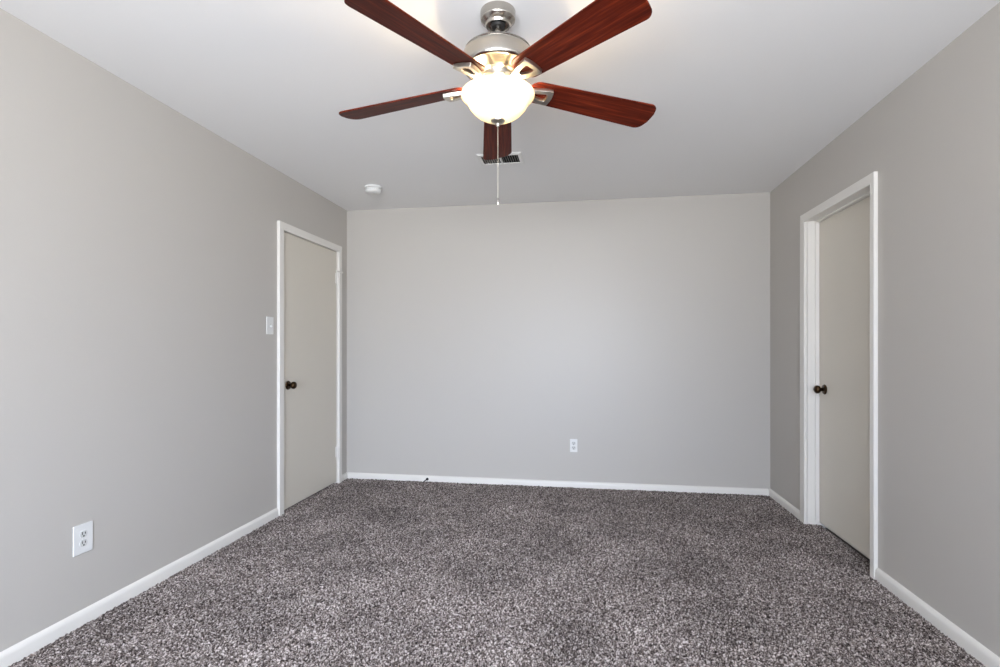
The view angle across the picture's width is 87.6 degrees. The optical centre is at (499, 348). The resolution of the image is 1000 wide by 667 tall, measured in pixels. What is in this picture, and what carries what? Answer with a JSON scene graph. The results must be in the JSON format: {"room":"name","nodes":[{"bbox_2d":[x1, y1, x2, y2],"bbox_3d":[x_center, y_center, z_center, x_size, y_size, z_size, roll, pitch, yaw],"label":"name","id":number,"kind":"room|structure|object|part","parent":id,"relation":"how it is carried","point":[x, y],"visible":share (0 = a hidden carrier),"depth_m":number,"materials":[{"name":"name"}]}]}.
{"room":"empty bedroom","nodes":[
{"label":"empty bedroom","id":0,"kind":"room"},
{"bbox_2d":[0,8,346,651],"bbox_3d":[-1.941,-0.058,1.986,0.220,2.590,5.860,0,0,9],"label":"wall","id":1,"kind":"structure","parent":0,"point":[138,242],"depth_m":2.42,"materials":[{"name":"grey paint"}]},
{"bbox_2d":[73,521,92,556],"bbox_3d":[-1.787,0.815,2.233,0.008,0.126,0.088,0,0,9],"label":"wall outlet","id":2,"kind":"object","parent":1,"relation":"attached to","point":[83,533],"visible":1,"depth_m":2.23,"materials":[{"name":"white plastic"}]},
{"bbox_2d":[80,530,87,537],"bbox_3d":[-1.785,0.795,2.233,0.004,0.028,0.034,0,0,9],"label":"receptacle","id":3,"kind":"object","parent":2,"relation":"attached to","point":[83,533],"depth_m":2.23,"materials":[{"name":"white plastic"}]},
{"bbox_2d":[80,539,87,546],"bbox_3d":[-1.785,0.835,2.233,0.004,0.028,0.034,0,0,9],"label":"receptacle","id":4,"kind":"object","parent":2,"relation":"attached to","point":[83,542],"depth_m":2.23,"materials":[{"name":"white plastic"}]},
{"bbox_2d":[0,508,278,666],"bbox_3d":[-1.911,1.159,1.422,0.015,0.080,4.516,0,0,9],"label":"baseboard","id":5,"kind":"structure","parent":1,"relation":"attached to","point":[17,652],"depth_m":2.39,"materials":[{"name":"white paint"}]},
{"bbox_2d":[266,317,273,333],"bbox_3d":[-1.570,-0.156,3.570,0.021,0.120,0.078,0,0,9],"label":"light switch","id":6,"kind":"object","parent":1,"relation":"attached to","point":[269,320],"visible":1,"depth_m":3.56,"materials":[{"name":"white plastic"}]},
{"bbox_2d":[277,221,341,515],"bbox_3d":[-1.535,0.151,4.139,0.132,2.096,0.961,0,0,9],"label":"trim","id":7,"kind":"structure","parent":1,"relation":"attached to","point":[282,227],"depth_m":3.70,"materials":[{"name":"white paint"}]},
{"bbox_2d":[284,232,342,509],"bbox_3d":[-1.476,0.163,4.153,0.101,2.005,0.887,0,0,9],"label":"door","id":8,"kind":"structure","parent":1,"relation":"in","point":[310,275],"depth_m":4.08,"materials":[{"name":"beige paint"}]},
{"bbox_3d":[-1.514,0.269,3.793,0.065,0.054,0.054,0,0,9],"label":"knob","id":9,"kind":"part","parent":8,"relation":"part of","materials":[{"name":"brown metal"}]},
{"bbox_2d":[342,472,347,480],"bbox_3d":[-1.399,1.163,4.675,0.015,0.071,0.138,0,0,9],"label":"baseboard","id":10,"kind":"structure","parent":1,"relation":"attached to","point":[345,475],"depth_m":4.68,"materials":[{"name":"white paint"}]},
{"bbox_2d":[0,0,999,210],"bbox_3d":[-0.050,-1.303,1.688,3.849,0.100,5.860,0,0,9],"label":"ceiling","id":11,"kind":"structure","parent":0,"point":[744,94],"depth_m":2.42,"materials":[{"name":"white paint"}]},
{"bbox_2d":[364,184,381,194],"bbox_3d":[-0.986,-1.227,4.053,0.140,0.052,0.140,0,0,9],"label":"smoke detector","id":12,"kind":"object","parent":11,"relation":"attached to","point":[371,189],"visible":1,"depth_m":4.01,"materials":[{"name":"white plastic"}]},
{"bbox_2d":[339,0,655,204],"bbox_3d":[0.023,-0.893,1.900,1.276,0.719,1.223,0,0,-36],"label":"ceiling fan","id":13,"kind":"object","parent":11,"relation":"hanging from","point":[497,62],"visible":1,"depth_m":1.84,"materials":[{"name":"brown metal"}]},
{"bbox_3d":[-0.383,-0.965,2.060,0.540,0.006,0.144,-3,12,17],"label":"blade","id":14,"kind":"part","parent":13,"relation":"part of","materials":[{"name":"brown wood"}]},
{"bbox_3d":[-0.236,-0.965,1.621,0.144,0.006,0.540,16,12,34],"label":"blade","id":15,"kind":"part","parent":13,"relation":"part of","materials":[{"name":"brown wood"}]},
{"bbox_3d":[-0.011,-0.965,2.335,0.144,0.006,0.540,-13,-3,-1],"label":"blade","id":16,"kind":"part","parent":13,"relation":"part of","materials":[{"name":"brown wood"}]},
{"bbox_3d":[-0.008,-0.899,1.942,0.274,0.105,0.274,0,0,0],"label":"lamp shade","id":17,"kind":"part","parent":13,"relation":"part of","materials":[{"name":"white glass"}]},
{"bbox_3d":[0.227,-0.965,1.625,0.144,0.006,0.540,16,-7,-36],"label":"blade","id":18,"kind":"part","parent":13,"relation":"part of","materials":[{"name":"brown wood"}]},
{"bbox_3d":[0.366,-0.965,2.067,0.540,0.006,0.144,3,-14,-18],"label":"blade","id":19,"kind":"part","parent":13,"relation":"part of","materials":[{"name":"brown wood"}]},
{"bbox_2d":[476,152,523,165],"bbox_3d":[0.005,-1.353,3.441,0.292,0.220,0.202,0,0,9],"label":"ceiling vent","id":20,"kind":"object","parent":11,"relation":"in","point":[514,157],"visible":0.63,"depth_m":3.48,"materials":[{"name":"white metal"}]},
{"bbox_2d":[347,192,769,488],"bbox_3d":[0.397,-0.018,4.523,3.849,2.510,0.120,0,0,9],"label":"wall","id":21,"kind":"structure","parent":0,"point":[483,340],"depth_m":4.44,"materials":[{"name":"grey paint"}]},
{"bbox_2d":[348,472,768,495],"bbox_3d":[0.386,1.163,4.457,3.579,0.071,0.015,0,0,9],"label":"baseboard","id":22,"kind":"structure","parent":21,"relation":"attached to","point":[402,477],"depth_m":4.42,"materials":[{"name":"white paint"}]},
{"bbox_2d":[570,439,576,451],"bbox_3d":[0.626,0.826,4.423,0.062,0.110,0.008,0,0,9],"label":"wall outlet","id":23,"kind":"object","parent":21,"relation":"attached to","point":[573,442],"visible":1,"depth_m":4.42,"materials":[{"name":"white plastic"}]},
{"bbox_2d":[309,492,869,561],"bbox_3d":[-0.050,1.243,1.688,4.249,0.088,5.860,0,0,9],"label":"floor","id":24,"kind":"structure","parent":0,"point":[843,541],"depth_m":3.18,"materials":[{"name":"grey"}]},
{"bbox_2d":[8,478,985,666],"bbox_3d":[-0.026,1.181,1.684,3.717,0.018,5.619,0,0,9],"label":"carpet","id":25,"kind":"structure","parent":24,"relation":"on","point":[356,572],"depth_m":2.52,"materials":[{"name":"grey carpet"}]},
{"bbox_2d":[770,2,999,656],"bbox_3d":[1.842,-0.058,1.391,0.220,2.590,5.860,0,0,9],"label":"wall","id":26,"kind":"structure","parent":0,"point":[932,143],"depth_m":2.26,"materials":[{"name":"grey paint"}]},
{"bbox_2d":[769,489,799,519],"bbox_3d":[2.113,1.163,3.873,0.015,0.073,0.632,0,0,9],"label":"baseboard","id":27,"kind":"structure","parent":26,"relation":"attached to","point":[772,494],"depth_m":3.85,"materials":[{"name":"white paint"}]},
{"bbox_2d":[800,171,877,579],"bbox_3d":[2.050,0.147,3.103,0.139,2.103,0.915,0,0,9],"label":"trim","id":28,"kind":"structure","parent":26,"relation":"attached to","point":[867,186],"depth_m":3.48,"materials":[{"name":"white paint"}]},
{"bbox_2d":[813,196,869,558],"bbox_3d":[2.058,0.157,3.089,0.101,2.008,0.798,0,0,9],"label":"door","id":29,"kind":"structure","parent":26,"relation":"in","point":[844,388],"depth_m":3.12,"materials":[{"name":"beige paint"}]},
{"bbox_3d":[2.090,0.269,3.409,0.065,0.054,0.054,0,0,9],"label":"knob","id":30,"kind":"part","parent":29,"relation":"part of","materials":[{"name":"brown metal"}]},
{"bbox_2d":[875,568,999,666],"bbox_3d":[1.605,1.159,0.646,0.015,0.080,4.076,0,0,9],"label":"baseboard","id":31,"kind":"structure","parent":26,"relation":"attached to","point":[964,640],"depth_m":2.17,"materials":[{"name":"white paint"}]}
]}

